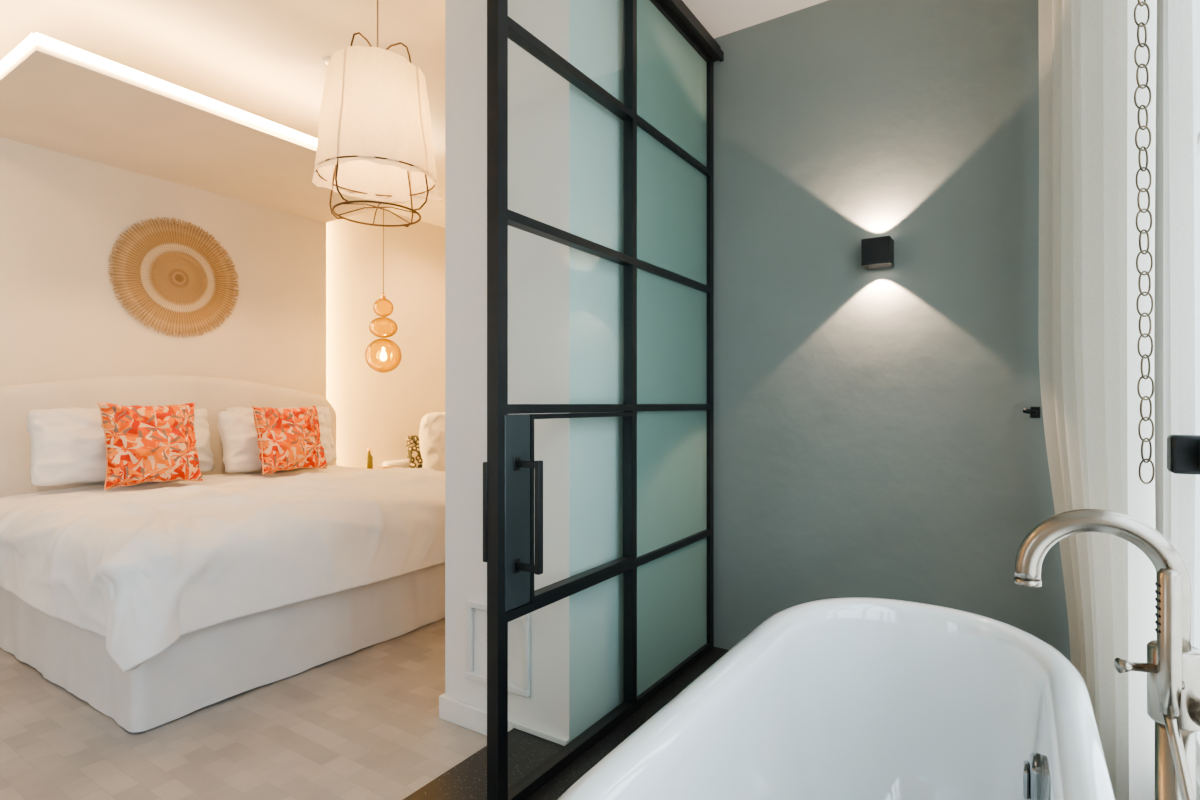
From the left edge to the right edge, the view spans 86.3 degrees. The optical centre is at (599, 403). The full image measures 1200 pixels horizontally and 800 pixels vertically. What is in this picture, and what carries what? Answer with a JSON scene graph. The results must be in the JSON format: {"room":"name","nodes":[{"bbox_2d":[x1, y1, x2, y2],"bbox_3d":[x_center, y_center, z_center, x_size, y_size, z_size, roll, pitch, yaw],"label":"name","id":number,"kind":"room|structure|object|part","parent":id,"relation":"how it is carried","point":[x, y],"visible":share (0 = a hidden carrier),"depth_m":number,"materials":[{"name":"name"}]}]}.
{"room":"hotel room","nodes":[
{"label":"hotel room","id":0,"kind":"room"},
{"bbox_2d":[0,137,325,398],"bbox_3d":[-3.726,-0.325,3.348,0.200,3.050,4.940,0,0,33],"label":"wall","id":1,"kind":"structure","parent":0,"point":[62,216],"depth_m":4.13,"materials":[{"name":"white paint"}]},
{"bbox_2d":[108,217,238,337],"bbox_3d":[-2.899,-0.864,4.404,0.024,0.822,0.819,0,0,33],"label":"disc","id":2,"kind":"object","parent":1,"relation":"attached to","point":[170,275],"visible":1,"depth_m":4.37,"materials":[{"name":"wicker"}]},
{"bbox_2d":[0,32,408,222],"bbox_3d":[-2.357,-1.558,4.043,1.335,0.077,2.280,0,0,33],"label":"ceiling panel","id":3,"kind":"object","parent":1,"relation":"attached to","point":[57,96],"visible":0.76,"depth_m":3.57,"materials":[{"name":"paint"}]},
{"bbox_2d":[0,0,444,227],"bbox_3d":[-1.760,-1.900,3.296,3.950,0.100,7.000,0,0,33],"label":"ceiling","id":4,"kind":"structure","parent":0,"point":[261,58],"depth_m":3.25,"materials":[{"name":"paint"}]},
{"bbox_2d":[322,56,330,65],"bbox_3d":[-1.450,-1.844,3.452,0.094,0.012,0.094,0,0,33],"label":"recessed light","id":5,"kind":"object","parent":4,"relation":"in","point":[324,59],"visible":0.4,"depth_m":3.42,"materials":[{"name":"white paint"}]},
{"bbox_2d":[312,0,441,226],"bbox_3d":[-0.969,-1.337,2.802,0.513,1.024,0.519,0,0,33],"label":"pendant lamp","id":6,"kind":"object","parent":4,"relation":"hanging from","point":[375,141],"visible":1,"depth_m":2.63,"materials":[{"name":"white fabric"}]},
{"bbox_3d":[-0.969,-1.196,2.802,0.513,0.531,0.519,0,0,33],"label":"lamp shade","id":7,"kind":"part","parent":6,"relation":"part of","materials":[{"name":"white fabric"}]},
{"bbox_3d":[-0.973,-1.615,2.801,0.006,0.430,0.006,0,0,-34],"label":"lamp cord","id":8,"kind":"part","parent":6,"relation":"part of","materials":[{"name":"white fabric"}]},
{"bbox_2d":[365,208,401,372],"bbox_3d":[-1.877,-1.060,5.545,0.300,1.577,0.300,0,0,33],"label":"glass pendant","id":9,"kind":"object","parent":4,"relation":"hanging from","point":[383,356],"visible":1,"depth_m":5.52,"materials":[{"name":"orange glass"}]},
{"bbox_3d":[-1.877,-0.430,5.545,0.060,0.120,0.060,0,0,33],"label":"light bulb","id":10,"kind":"part","parent":9,"relation":"part of","materials":[{"name":"white glass"}]},
{"bbox_3d":[-1.877,-1.395,5.545,0.008,0.909,0.008,0,0,11],"label":"lamp cord","id":11,"kind":"part","parent":9,"relation":"part of","materials":[{"name":"white fabric"}]},
{"bbox_2d":[0,618,486,799],"bbox_3d":[-1.835,1.250,3.345,3.773,0.100,7.000,0,0,33],"label":"floor","id":12,"kind":"structure","parent":0,"point":[365,723],"depth_m":2.30,"materials":[{"name":"stone"}]},
{"bbox_2d":[0,374,444,732],"bbox_3d":[-1.994,0.498,3.795,2.162,1.397,2.361,0,0,33],"label":"bed","id":13,"kind":"object","parent":12,"relation":"on","point":[207,666],"visible":0.3,"depth_m":2.96,"materials":[{"name":"white fabric"}]},
{"bbox_2d":[66,407,214,471],"bbox_3d":[-2.831,0.234,3.971,0.254,0.431,0.782,0,0,33],"label":"pillow","id":14,"kind":"object","parent":13,"relation":"on","point":[202,434],"visible":0.16,"depth_m":4.20,"materials":[{"name":"white fabric"}]},
{"bbox_3d":[-2.850,0.475,4.353,0.116,1.350,2.360,0,0,33],"label":"headboard","id":15,"kind":"part","parent":13,"relation":"part of","materials":[{"name":"beige fabric"}]},
{"bbox_2d":[0,465,444,671],"bbox_3d":[-1.829,0.663,3.646,1.982,0.548,2.255,0,0,33],"label":"duvet","id":16,"kind":"object","parent":13,"relation":"on","point":[145,566],"visible":0.85,"depth_m":2.72,"materials":[{"name":"white fabric"}]},
{"bbox_2d":[26,408,105,485],"bbox_3d":[-2.726,0.237,3.632,0.284,0.426,0.795,0,0,33],"label":"pillow","id":17,"kind":"object","parent":16,"relation":"on","point":[68,446],"visible":0.41,"depth_m":3.38,"materials":[{"name":"white fabric"}]},
{"bbox_2d":[97,402,202,489],"bbox_3d":[-2.472,0.219,3.538,0.246,0.455,0.475,0,0,33],"label":"cushion","id":18,"kind":"object","parent":16,"relation":"on","point":[143,443],"visible":1,"depth_m":3.46,"materials":[{"name":"orange fabric"}]},
{"bbox_2d":[217,410,332,472],"bbox_3d":[-2.214,0.246,4.413,0.296,0.409,0.766,0,0,33],"label":"pillow","id":19,"kind":"object","parent":16,"relation":"on","point":[237,429],"visible":0.57,"depth_m":4.13,"materials":[{"name":"white fabric"}]},
{"bbox_2d":[252,405,326,474],"bbox_3d":[-2.035,0.228,4.212,0.246,0.435,0.464,0,0,33],"label":"cushion","id":20,"kind":"object","parent":16,"relation":"on","point":[288,438],"visible":1,"depth_m":4.12,"materials":[{"name":"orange fabric"}]},
{"bbox_2d":[226,407,336,460],"bbox_3d":[-2.333,0.237,4.732,0.261,0.427,0.779,0,0,33],"label":"pillow","id":21,"kind":"object","parent":13,"relation":"on","point":[327,415],"visible":0.21,"depth_m":4.98,"materials":[{"name":"white fabric"}]},
{"bbox_2d":[364,466,404,468],"bbox_3d":[-1.972,0.890,5.619,0.500,0.620,0.540,0,0,33],"label":"nightstand","id":22,"kind":"object","parent":12,"relation":"on","point":[378,467],"visible":0.05,"depth_m":5.85,"materials":[{"name":"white wood"}]},
{"bbox_2d":[365,448,372,468],"bbox_3d":[-1.999,0.479,5.541,0.060,0.199,0.060,0,0,33],"label":"bottle","id":23,"kind":"object","parent":22,"relation":"on","point":[368,459],"visible":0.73,"depth_m":5.52,"materials":[{"name":"gold glass"}]},
{"bbox_2d":[382,459,409,467],"bbox_3d":[-1.476,0.870,6.196,0.840,0.660,0.910,0,0,33],"label":"armchair","id":24,"kind":"object","parent":12,"relation":"on","point":[404,463],"visible":0.11,"depth_m":6.12,"materials":[{"name":"white fabric"}]},
{"bbox_2d":[406,435,422,467],"bbox_3d":[-1.696,0.495,6.144,0.180,0.400,0.344,0,0,33],"label":"floral cushion","id":25,"kind":"object","parent":24,"relation":"on","point":[412,442],"visible":0.28,"depth_m":6.02,"materials":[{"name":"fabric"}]},
{"bbox_2d":[419,412,444,471],"bbox_3d":[-1.462,0.415,6.086,0.294,0.680,0.580,0,0,33],"label":"throw pillow","id":26,"kind":"object","parent":24,"relation":"on","point":[432,425],"visible":0.38,"depth_m":5.87,"materials":[{"name":"white fabric"}]},
{"bbox_2d":[326,209,444,467],"bbox_3d":[-3.331,-0.325,4.320,0.200,3.050,7.000,0,0,33],"label":"wall","id":27,"kind":"structure","parent":0,"point":[377,411],"depth_m":6.06,"materials":[{"name":"white paint"}]},
{"bbox_2d":[445,0,622,741],"bbox_3d":[0.573,-0.325,3.703,0.585,3.050,3.370,0,0,33],"label":"wall","id":28,"kind":"structure","parent":0,"point":[565,148],"depth_m":2.26,"materials":[{"name":"white paint"}]},
{"bbox_2d":[412,0,444,21],"bbox_3d":[-0.762,-1.800,2.526,0.364,0.100,6.800,0,0,33],"label":"ceiling","id":29,"kind":"structure","parent":28,"relation":"attached to","point":[435,7],"depth_m":2.82,"materials":[{"name":"paint"}]},
{"bbox_2d":[466,599,529,697],"bbox_3d":[-0.369,0.870,2.295,0.295,0.290,0.018,0,0,33],"label":"trim","id":30,"kind":"structure","parent":28,"relation":"attached to","point":[524,691],"depth_m":2.26,"materials":[{"name":"white paint"}]},
{"bbox_2d":[439,693,568,745],"bbox_3d":[0.561,1.157,3.700,0.602,0.085,3.388,0,0,33],"label":"baseboard","id":31,"kind":"structure","parent":28,"relation":"attached to","point":[474,718],"depth_m":2.35,"materials":[{"name":"white paint"}]},
{"bbox_2d":[483,0,723,799],"bbox_3d":[-0.186,-0.264,1.851,0.157,2.792,2.698,0,0,33],"label":"door","id":32,"kind":"structure","parent":28,"relation":"in","point":[666,111],"depth_m":2.45,"materials":[{"name":"black metal"}]},
{"bbox_3d":[-0.306,0.297,1.777,0.014,0.275,0.043,0,0,33],"label":"edge pull","id":33,"kind":"part","parent":32,"relation":"part of","materials":[{"name":"black metal"}]},
{"bbox_3d":[-0.252,0.301,1.815,0.052,0.542,0.110,0,0,33],"label":"lock plate","id":34,"kind":"part","parent":32,"relation":"part of","materials":[{"name":"metal"}]},
{"bbox_3d":[-0.197,0.310,1.770,0.088,0.324,0.030,0,0,33],"label":"handle","id":35,"kind":"part","parent":32,"relation":"part of","materials":[{"name":"black metal"}]},
{"bbox_3d":[-0.054,0.302,2.106,0.038,0.544,0.590,0,0,33],"label":"pane frame","id":36,"kind":"part","parent":32,"relation":"part of","materials":[{"name":"black metal"}]},
{"bbox_3d":[0.304,-1.330,2.664,0.006,0.516,0.679,0,0,33],"label":"glass pane","id":37,"kind":"part","parent":32,"relation":"part of","materials":[{"name":"green glass"}]},
{"bbox_3d":[0.304,-0.792,2.664,0.006,0.511,0.679,0,0,33],"label":"glass pane","id":38,"kind":"part","parent":32,"relation":"part of","materials":[{"name":"green glass"}]},
{"bbox_3d":[0.304,-0.256,2.664,0.006,0.515,0.679,0,0,33],"label":"glass pane","id":39,"kind":"part","parent":32,"relation":"part of","materials":[{"name":"white"}]},
{"bbox_3d":[0.304,0.302,2.664,0.006,0.552,0.679,0,0,33],"label":"glass pane","id":40,"kind":"part","parent":32,"relation":"part of","materials":[{"name":"white"}]},
{"bbox_3d":[0.304,0.860,2.664,0.006,0.516,0.679,0,0,33],"label":"glass pane","id":41,"kind":"part","parent":32,"relation":"part of","materials":[{"name":"white"}]},
{"bbox_2d":[403,647,728,799],"bbox_3d":[-0.043,1.218,0.774,2.037,0.165,4.650,0,0,33],"label":"floor","id":42,"kind":"structure","parent":0,"point":[467,780],"depth_m":2.04,"materials":[{"name":"tile"}]},
{"bbox_2d":[557,597,1115,799],"bbox_3d":[0.468,0.843,1.121,0.684,0.583,1.620,0,0,33],"label":"bathtub","id":43,"kind":"object","parent":42,"relation":"on","point":[850,698],"visible":1,"depth_m":1.57,"materials":[{"name":"white ceramic"}]},
{"bbox_3d":[0.771,0.679,1.157,0.010,0.052,0.048,0,0,33],"label":"overflow knob","id":44,"kind":"part","parent":43,"relation":"part of","materials":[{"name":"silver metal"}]},
{"bbox_3d":[0.786,0.679,1.147,0.026,0.082,0.070,0,0,33],"label":"overflow plate","id":45,"kind":"part","parent":43,"relation":"part of","materials":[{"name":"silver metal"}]},
{"bbox_2d":[1014,509,1199,799],"bbox_3d":[0.726,0.641,0.882,0.140,0.987,0.236,0,0,-28],"label":"faucet","id":46,"kind":"object","parent":42,"relation":"on","point":[1172,667],"visible":1,"depth_m":0.84,"materials":[{"name":"silver metal"}]},
{"bbox_3d":[0.701,0.239,0.901,0.196,0.182,0.032,0,0,33],"label":"spout","id":47,"kind":"part","parent":46,"relation":"part of","materials":[{"name":"silver metal"}]},
{"bbox_3d":[0.723,0.352,0.858,0.049,0.020,0.020,0,0,7],"label":"lever","id":48,"kind":"part","parent":46,"relation":"part of","materials":[{"name":"silver metal"}]},
{"bbox_3d":[0.777,0.400,0.810,0.036,0.036,0.051,0,0,1],"label":"lever","id":49,"kind":"part","parent":46,"relation":"part of","materials":[{"name":"silver metal"}]},
{"bbox_2d":[682,0,827,37],"bbox_3d":[0.031,-1.830,0.726,1.860,0.240,4.650,0,0,33],"label":"ceiling","id":50,"kind":"structure","parent":0,"point":[719,18],"depth_m":2.79,"materials":[{"name":"paint"}]},
{"bbox_2d":[714,0,1070,661],"bbox_3d":[1.281,-0.287,2.597,1.810,2.845,0.150,0,0,33],"label":"wall","id":51,"kind":"structure","parent":0,"point":[874,438],"depth_m":2.60,"materials":[{"name":"grey paint"}]},
{"bbox_2d":[861,236,893,269],"bbox_3d":[1.109,-0.600,2.552,0.104,0.104,0.112,0,0,33],"label":"wall sconce","id":52,"kind":"object","parent":51,"relation":"attached to","point":[877,252],"visible":1,"depth_m":2.51,"materials":[{"name":"black metal"}]},
{"bbox_2d":[1023,407,1039,417],"bbox_3d":[1.546,0.030,2.286,0.090,0.040,0.039,0,0,-36],"label":"hook","id":53,"kind":"object","parent":51,"relation":"attached to","point":[1034,412],"visible":1,"depth_m":2.30,"materials":[{"name":"black metal"}]},
{"bbox_3d":[1.573,0.030,2.313,0.030,0.040,0.005,0,0,33],"label":"hook plate","id":54,"kind":"part","parent":53,"relation":"part of","materials":[{"name":"black metal"}]},
{"bbox_2d":[1154,0,1199,799],"bbox_3d":[0.686,-0.287,0.209,0.200,2.845,4.500,0,0,33],"label":"wall","id":55,"kind":"structure","parent":0,"point":[1162,353],"depth_m":1.89,"materials":[{"name":"white paint"}]},
{"bbox_2d":[1167,0,1199,763],"bbox_3d":[0.728,-0.300,0.469,0.172,2.400,3.380,0,0,33],"label":"window","id":56,"kind":"structure","parent":55,"relation":"in","point":[1183,451],"depth_m":1.80,"materials":[{"name":"white paint"}]},
{"bbox_3d":[0.775,-0.300,0.438,0.060,2.400,3.380,0,0,33],"label":"frame","id":57,"kind":"part","parent":56,"relation":"part of","materials":[{"name":"white paint"}]},
{"bbox_3d":[0.542,-1.615,0.436,0.236,0.023,4.123,0,0,33],"label":"curtain rod","id":58,"kind":"object","parent":55,"relation":"attached to","visible":0},
{"bbox_2d":[1038,0,1156,799],"bbox_3d":[1.459,-0.237,1.852,0.143,2.725,0.738,0,0,21],"label":"curtain","id":59,"kind":"object","parent":58,"relation":"hanging from","point":[1090,360],"visible":0.94,"depth_m":1.79,"materials":[{"name":"beige fabric"}]},
{"bbox_2d":[1134,0,1154,483],"bbox_3d":[1.201,-0.726,1.419,0.033,1.805,0.031,0,0,-6],"label":"chain","id":60,"kind":"object","parent":58,"relation":"hanging from","point":[1139,25],"visible":1,"depth_m":1.41,"materials":[{"name":"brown metal"}]},
{"bbox_2d":[1168,0,1196,646],"bbox_3d":[1.284,-0.237,1.403,0.030,2.725,0.102,0,0,21],"label":"window frame","id":61,"kind":"structure","parent":0,"point":[1182,14],"depth_m":1.40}
]}

